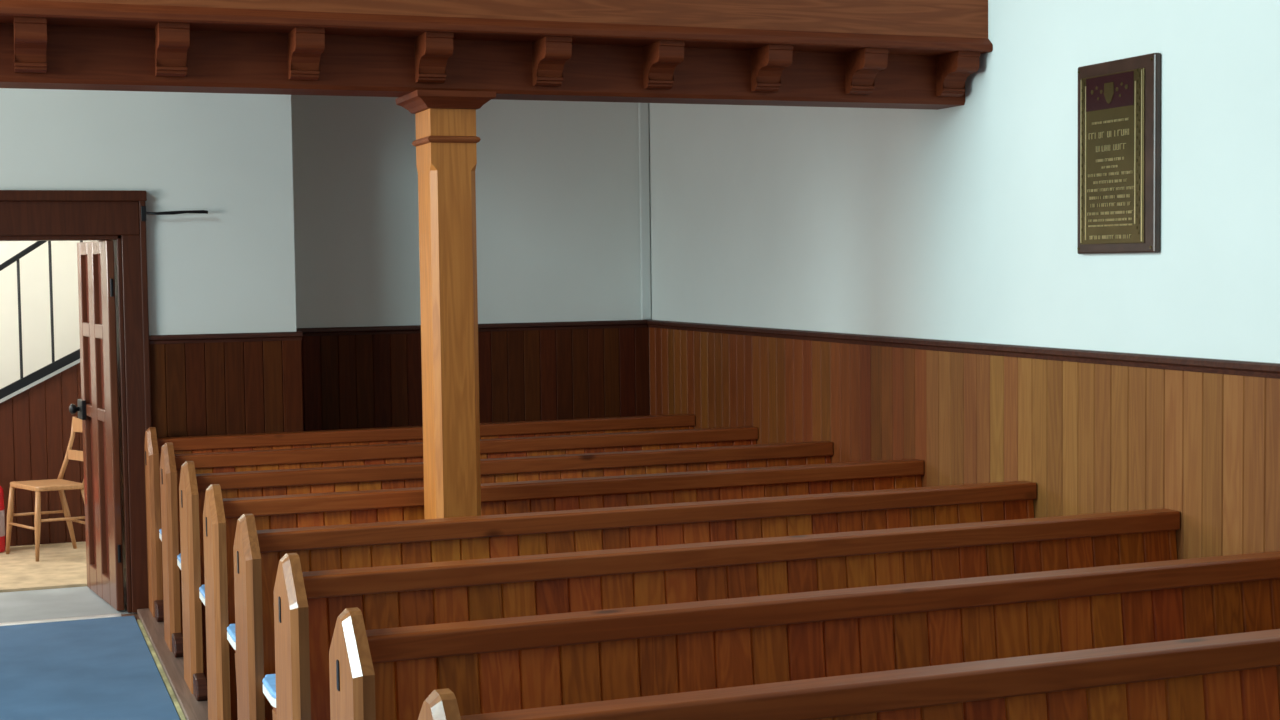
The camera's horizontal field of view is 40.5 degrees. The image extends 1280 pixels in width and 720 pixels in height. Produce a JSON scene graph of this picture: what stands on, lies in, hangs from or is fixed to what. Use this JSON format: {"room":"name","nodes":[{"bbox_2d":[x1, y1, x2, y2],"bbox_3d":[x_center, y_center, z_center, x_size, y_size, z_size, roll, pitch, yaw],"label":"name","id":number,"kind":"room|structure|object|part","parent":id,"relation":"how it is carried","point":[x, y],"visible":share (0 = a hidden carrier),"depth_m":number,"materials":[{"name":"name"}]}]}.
{"room":"house of worship","nodes":[
{"label":"house of worship","id":0,"kind":"room"},
{"bbox_2d":[0,241,89,388],"bbox_3d":[-4.773,-0.803,11.747,3.300,4.100,0.200,-2,3,-21],"label":"wall","id":1,"kind":"structure","parent":0,"point":[34,266],"depth_m":11.90,"materials":[{"name":"beige paint"}]},
{"bbox_2d":[0,542,139,622],"bbox_3d":[-1.421,1.580,4.144,7.450,0.132,16.800,-2,3,-21],"label":"floor","id":2,"kind":"structure","parent":0,"point":[59,565],"depth_m":9.54,"materials":[{"name":"beige wood"}]},
{"bbox_2d":[0,486,4,552],"bbox_3d":[-3.999,0.930,10.684,0.162,0.513,0.180,-3,4,-38],"label":"fire extinguisher","id":3,"kind":"object","parent":2,"relation":"on","point":[2,512],"visible":1,"depth_m":10.68,"materials":[{"name":"red metal"}]},
{"bbox_2d":[0,241,85,546],"bbox_3d":[-4.244,-0.082,11.245,2.390,2.479,0.980,-2,3,-21],"label":"staircase","id":4,"kind":"structure","parent":2,"relation":"on","point":[36,418],"depth_m":10.95,"materials":[{"name":"brown wood"}]},
{"bbox_3d":[-4.089,-0.506,10.796,2.390,1.587,0.050,-2,3,-21],"label":"handrail","id":5,"kind":"part","parent":4,"relation":"part of","materials":[{"name":"black metal"}]},
{"bbox_3d":[-4.077,0.298,10.835,2.390,1.217,0.060,-2,3,-21],"label":"string moulding","id":6,"kind":"part","parent":4,"relation":"part of","materials":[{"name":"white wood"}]},
{"bbox_2d":[6,417,84,561],"bbox_3d":[-3.568,0.776,10.552,0.525,0.829,0.409,-2,4,-28],"label":"wooden chair","id":7,"kind":"object","parent":2,"relation":"on","point":[58,484],"visible":0.63,"depth_m":10.59,"materials":[{"name":"brown wood"}]},
{"bbox_3d":[-3.853,0.981,10.610,0.074,0.418,0.036,0,3,7],"label":"leg","id":8,"kind":"part","parent":7,"relation":"part of","materials":[{"name":"brown wood"}]},
{"bbox_3d":[-3.593,0.992,10.350,0.037,0.417,0.061,0,3,21],"label":"leg","id":9,"kind":"part","parent":7,"relation":"part of","materials":[{"name":"brown wood"}]},
{"bbox_3d":[-3.595,0.760,10.525,0.293,0.030,0.456,-4,4,-42],"label":"seat","id":10,"kind":"part","parent":7,"relation":"part of","materials":[{"name":"brown wood"}]},
{"bbox_3d":[-3.543,0.547,10.724,0.127,0.392,0.029,-2,4,-27],"label":"post","id":11,"kind":"part","parent":7,"relation":"part of","materials":[{"name":"brown wood"}]},
{"bbox_3d":[-3.553,0.969,10.755,0.037,0.421,0.124,1,4,32],"label":"leg","id":12,"kind":"part","parent":7,"relation":"part of","materials":[{"name":"brown wood"}]},
{"bbox_3d":[-3.310,0.981,10.486,0.127,0.421,0.038,-2,3,-21],"label":"leg","id":13,"kind":"part","parent":7,"relation":"part of","materials":[{"name":"brown wood"}]},
{"bbox_2d":[0,613,120,625],"bbox_3d":[-3.341,1.311,8.453,1.560,0.017,0.065,-2,3,-21],"label":"threshold strip","id":14,"kind":"object","parent":2,"relation":"on","point":[119,614],"visible":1,"depth_m":8.61,"materials":[{"name":"silver metal"}]},
{"bbox_2d":[0,616,179,719],"bbox_3d":[-1.008,1.604,2.632,1.452,0.012,12.480,-2,3,-21],"label":"carpet","id":15,"kind":"object","parent":2,"relation":"on","point":[98,668],"visible":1,"depth_m":7.47,"materials":[{"name":"blue carpet"}]},
{"bbox_2d":[137,620,185,719],"bbox_3d":[-1.023,1.487,4.745,0.016,0.014,8.250,-2,3,-21],"label":"edging strip","id":16,"kind":"object","parent":2,"relation":"on","point":[161,671],"visible":1,"depth_m":7.46,"materials":[{"name":"gold metal"}]},
{"bbox_2d":[137,608,207,719],"bbox_3d":[-0.980,1.472,4.874,0.153,0.028,8.460,-2,3,-21],"label":"kerb","id":17,"kind":"object","parent":2,"relation":"on","point":[173,667],"visible":0.45,"depth_m":7.47,"materials":[{"name":"brown wood"}]},
{"bbox_2d":[144,414,694,621],"bbox_3d":[-1.027,0.775,9.055,2.951,0.951,0.648,-2,3,-21],"label":"pew","id":18,"kind":"object","parent":2,"relation":"on","point":[412,434],"visible":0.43,"depth_m":8.91,"materials":[{"name":"brown wood"}]},
{"bbox_3d":[-2.442,0.804,8.697,0.046,0.935,0.316,-2,3,-21],"label":"panel","id":19,"kind":"part","parent":18,"relation":"part of","materials":[{"name":"brown wood"}]},
{"bbox_3d":[-1.065,0.380,9.188,2.902,0.063,0.088,-2,3,-21],"label":"rail","id":20,"kind":"part","parent":18,"relation":"part of","materials":[{"name":"brown wood"}]},
{"bbox_2d":[395,90,495,518],"bbox_3d":[-0.694,0.218,6.367,0.288,2.362,0.345,-2,3,-21],"label":"post","id":21,"kind":"object","parent":2,"relation":"on","point":[446,140],"visible":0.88,"depth_m":6.25,"materials":[{"name":"brown wood"}]},
{"bbox_3d":[-0.707,-0.795,6.312,0.194,0.025,0.251,-2,3,-21],"label":"neck moulding","id":22,"kind":"part","parent":21,"relation":"part of","materials":[{"name":"brown wood"}]},
{"bbox_2d":[160,426,757,657],"bbox_3d":[-0.731,0.815,8.273,2.951,0.951,0.648,-2,3,-21],"label":"pew","id":23,"kind":"object","parent":2,"relation":"on","point":[171,463],"visible":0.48,"depth_m":8.13,"materials":[{"name":"brown wood"}]},
{"bbox_3d":[-2.145,0.844,7.915,0.046,0.935,0.316,-2,3,-21],"label":"panel","id":24,"kind":"part","parent":23,"relation":"part of","materials":[{"name":"brown wood"}]},
{"bbox_3d":[-0.768,0.419,8.406,2.902,0.063,0.088,-2,3,-21],"label":"rail","id":25,"kind":"part","parent":23,"relation":"part of","materials":[{"name":"brown wood"}]},
{"bbox_2d":[179,441,832,700],"bbox_3d":[-0.434,0.854,7.491,2.951,0.951,0.648,-2,3,-21],"label":"pew","id":26,"kind":"object","parent":2,"relation":"on","point":[193,486],"visible":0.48,"depth_m":7.35,"materials":[{"name":"brown wood"}]},
{"bbox_3d":[-1.848,0.883,7.133,0.046,0.935,0.316,-2,3,-21],"label":"panel","id":27,"kind":"part","parent":26,"relation":"part of","materials":[{"name":"brown wood"}]},
{"bbox_2d":[199,584,204,597],"bbox_3d":[-0.373,0.876,7.342,2.888,0.018,0.315,-2,3,-21],"label":"seat cushion","id":28,"kind":"object","parent":26,"relation":"on","point":[201,588],"depth_m":6.89,"materials":[{"name":"blue fabric"}]},
{"bbox_3d":[-0.471,0.458,7.624,2.902,0.063,0.088,-2,3,-21],"label":"rail","id":29,"kind":"part","parent":26,"relation":"part of","materials":[{"name":"brown wood"}]},
{"bbox_2d":[203,459,923,719],"bbox_3d":[-0.137,0.893,6.709,2.951,0.951,0.648,-2,3,-21],"label":"pew","id":30,"kind":"object","parent":2,"relation":"on","point":[220,516],"visible":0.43,"depth_m":6.66,"materials":[{"name":"brown wood"}]},
{"bbox_3d":[-1.552,0.922,6.351,0.046,0.935,0.316,-2,3,-21],"label":"panel","id":31,"kind":"part","parent":30,"relation":"part of","materials":[{"name":"brown wood"}]},
{"bbox_2d":[227,624,235,641],"bbox_3d":[-1.105,0.949,6.171,0.688,0.018,0.315,-2,3,-21],"label":"seat cushion","id":32,"kind":"object","parent":30,"relation":"on","point":[231,636],"depth_m":6.09,"materials":[{"name":"blue fabric"}]},
{"bbox_3d":[-0.174,0.497,6.842,2.902,0.063,0.088,-2,3,-21],"label":"rail","id":33,"kind":"part","parent":30,"relation":"part of","materials":[{"name":"brown wood"}]},
{"bbox_2d":[233,481,1036,719],"bbox_3d":[0.159,0.932,5.927,2.951,0.951,0.648,-2,3,-21],"label":"pew","id":34,"kind":"object","parent":2,"relation":"on","point":[257,554],"visible":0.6,"depth_m":5.87,"materials":[{"name":"brown wood"}]},
{"bbox_3d":[-1.255,0.961,5.570,0.046,0.935,0.316,-2,3,-21],"label":"panel","id":35,"kind":"part","parent":34,"relation":"part of","materials":[{"name":"brown wood"}]},
{"bbox_2d":[263,674,275,697],"bbox_3d":[0.220,0.954,5.778,2.888,0.018,0.315,-2,3,-21],"label":"seat cushion","id":36,"kind":"object","parent":34,"relation":"on","point":[269,682],"depth_m":5.30,"materials":[{"name":"blue fabric"}]},
{"bbox_3d":[0.122,0.537,6.060,2.902,0.063,0.088,-2,3,-21],"label":"rail","id":37,"kind":"part","parent":34,"relation":"part of","materials":[{"name":"brown wood"}]},
{"bbox_2d":[274,508,1179,719],"bbox_3d":[0.456,0.971,5.145,2.951,0.951,0.648,-2,3,-21],"label":"pew","id":38,"kind":"object","parent":2,"relation":"on","point":[307,605],"visible":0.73,"depth_m":5.12,"materials":[{"name":"brown wood"}]},
{"bbox_3d":[-0.958,1.000,4.788,0.046,0.935,0.316,-2,3,-21],"label":"panel","id":39,"kind":"part","parent":38,"relation":"part of","materials":[{"name":"brown wood"}]},
{"bbox_3d":[0.419,0.576,5.278,2.902,0.063,0.088,-2,3,-21],"label":"rail","id":40,"kind":"part","parent":38,"relation":"part of","materials":[{"name":"brown wood"}]},
{"bbox_2d":[329,551,1279,719],"bbox_3d":[0.753,1.010,4.363,2.951,0.951,0.648,-2,3,-21],"label":"pew","id":41,"kind":"object","parent":2,"relation":"on","point":[537,661],"visible":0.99,"depth_m":4.34,"materials":[{"name":"brown wood"}]},
{"bbox_3d":[-0.661,1.040,4.006,0.046,0.935,0.316,-2,3,-21],"label":"panel","id":42,"kind":"part","parent":41,"relation":"part of","materials":[{"name":"brown wood"}]},
{"bbox_3d":[0.716,0.615,4.496,2.902,0.063,0.088,-2,3,-21],"label":"rail","id":43,"kind":"part","parent":41,"relation":"part of","materials":[{"name":"brown wood"}]},
{"bbox_2d":[418,629,1279,719],"bbox_3d":[1.050,1.050,3.581,2.951,0.951,0.648,-2,3,-21],"label":"pew","id":44,"kind":"object","parent":2,"relation":"on","point":[1236,676],"visible":1,"depth_m":3.60,"materials":[{"name":"brown wood"}]},
{"bbox_3d":[-0.365,1.079,3.224,0.046,0.935,0.316,-2,3,-21],"label":"panel","id":45,"kind":"part","parent":44,"relation":"part of","materials":[{"name":"brown wood"}]},
{"bbox_2d":[0,88,302,612],"bbox_3d":[-4.298,-1.727,8.403,5.083,6.300,0.748,-2,3,-21],"label":"wall","id":46,"kind":"structure","parent":0,"point":[230,268],"depth_m":8.86,"materials":[{"name":"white paint"}]},
{"bbox_2d":[0,190,151,612],"bbox_3d":[-3.401,0.238,8.569,1.892,2.136,0.305,-2,3,-21],"label":"door frame","id":47,"kind":"structure","parent":46,"relation":"attached to","point":[25,215],"depth_m":8.73,"materials":[{"name":"brown wood"}]},
{"bbox_2d":[69,240,123,610],"bbox_3d":[-2.838,0.321,9.119,0.182,1.885,0.794,-2,4,-28],"label":"door","id":48,"kind":"structure","parent":46,"relation":"in","point":[98,410],"depth_m":9.08,"materials":[{"name":"brown wood"}]},
{"bbox_3d":[-3.052,0.265,9.395,0.072,0.064,0.064,-2,4,-28],"label":"knob","id":49,"kind":"part","parent":48,"relation":"part of","materials":[{"name":"black metal"}]},
{"bbox_3d":[-2.938,-0.380,9.272,0.008,0.360,0.190,-2,4,-28],"label":"panel","id":50,"kind":"part","parent":48,"relation":"part of","materials":[{"name":"brown wood"}]},
{"bbox_3d":[-2.933,0.057,9.296,0.008,0.365,0.190,-2,4,-28],"label":"panel","id":51,"kind":"part","parent":48,"relation":"part of","materials":[{"name":"brown wood"}]},
{"bbox_3d":[-2.925,0.708,9.332,0.008,0.810,0.190,-2,4,-28],"label":"panel","id":52,"kind":"part","parent":48,"relation":"part of","materials":[{"name":"brown wood"}]},
{"bbox_3d":[-2.779,-0.366,8.978,0.008,0.360,0.200,-2,4,-28],"label":"panel","id":53,"kind":"part","parent":48,"relation":"part of","materials":[{"name":"brown wood"}]},
{"bbox_3d":[-2.773,0.071,9.002,0.008,0.365,0.200,-2,4,-28],"label":"panel","id":54,"kind":"part","parent":48,"relation":"part of","materials":[{"name":"brown wood"}]},
{"bbox_3d":[-2.765,0.722,9.038,0.008,0.810,0.200,-2,4,-28],"label":"panel","id":55,"kind":"part","parent":48,"relation":"part of","materials":[{"name":"brown wood"}]},
{"bbox_2d":[141,206,207,220],"bbox_3d":[-2.348,-0.739,8.757,0.327,0.075,0.021,-2,3,-21],"label":"hook","id":56,"kind":"object","parent":46,"relation":"attached to","point":[143,208],"visible":1,"depth_m":8.74,"materials":[{"name":"black metal"}]},
{"bbox_3d":[-2.491,-0.735,8.707,0.023,0.075,0.010,-2,3,-21],"label":"mounting plate","id":57,"kind":"part","parent":56,"relation":"part of","materials":[{"name":"black metal"}]},
{"bbox_3d":[-2.337,-0.745,8.761,0.303,0.024,0.021,-2,3,-21],"label":"rod","id":58,"kind":"part","parent":56,"relation":"part of","materials":[{"name":"black metal"}]},
{"bbox_2d":[149,332,302,343],"bbox_3d":[-2.127,-0.114,8.912,0.778,0.045,0.036,-2,3,-21],"label":"rail","id":59,"kind":"object","parent":46,"relation":"attached to","point":[263,336],"visible":1,"depth_m":8.90,"materials":[{"name":"brown wood"}]},
{"bbox_2d":[0,0,992,109],"bbox_3d":[-2.651,-1.610,7.204,7.189,1.242,3.766,-2,3,-21],"label":"gallery","id":60,"kind":"object","parent":46,"relation":"attached to","point":[893,54],"visible":1,"depth_m":6.21,"materials":[{"name":"brown wood"}]},
{"bbox_3d":[-2.022,-1.123,5.583,7.189,0.054,0.203,-2,3,-21],"label":"cornice moulding","id":61,"kind":"part","parent":60,"relation":"part of","materials":[{"name":"brown wood"}]},
{"bbox_2d":[291,95,650,430],"bbox_3d":[-1.011,-1.851,9.928,2.185,6.300,0.218,-2,3,-21],"label":"wall","id":62,"kind":"structure","parent":0,"point":[557,182],"depth_m":9.96,"materials":[{"name":"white paint"}]},
{"bbox_2d":[296,320,647,335],"bbox_3d":[-0.966,-0.183,9.912,2.155,0.045,0.036,-2,3,-21],"label":"rail","id":63,"kind":"object","parent":62,"relation":"attached to","point":[409,329],"visible":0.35,"depth_m":9.96,"materials":[{"name":"brown wood"}]},
{"bbox_2d":[638,103,650,319],"bbox_3d":[0.023,-1.234,10.238,0.060,1.992,0.029,-2,3,-21],"label":"pipe boxing","id":64,"kind":"object","parent":62,"relation":"attached to","point":[643,108],"visible":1,"depth_m":10.24,"materials":[{"name":"white paint"}]},
{"bbox_2d":[649,0,1279,559],"bbox_3d":[2.539,-1.569,3.977,0.268,6.300,13.976,-2,3,-21],"label":"wall","id":65,"kind":"structure","parent":0,"point":[958,223],"depth_m":6.69,"materials":[{"name":"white paint"}]},
{"bbox_2d":[647,320,1279,378],"bbox_3d":[2.461,0.102,3.951,0.036,0.045,13.626,-2,3,-21],"label":"rail","id":66,"kind":"object","parent":65,"relation":"attached to","point":[1193,364],"visible":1,"depth_m":6.64,"materials":[{"name":"brown wood"}]},
{"bbox_2d":[1077,53,1160,253],"bbox_3d":[1.654,-0.704,6.018,0.034,0.669,0.445,-2,3,-21],"label":"memorial plaque","id":67,"kind":"object","parent":65,"relation":"attached to","point":[1118,185],"visible":1,"depth_m":5.98,"materials":[{"name":"brown wood"}]},
{"bbox_3d":[1.630,-0.931,6.022,0.001,0.115,0.270,-2,3,-21],"label":"enamel panel","id":68,"kind":"part","parent":67,"relation":"part of","materials":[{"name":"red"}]},
{"bbox_3d":[1.639,-0.699,6.026,0.005,0.589,0.360,-2,3,-21],"label":"brass plate","id":69,"kind":"part","parent":67,"relation":"part of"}
]}

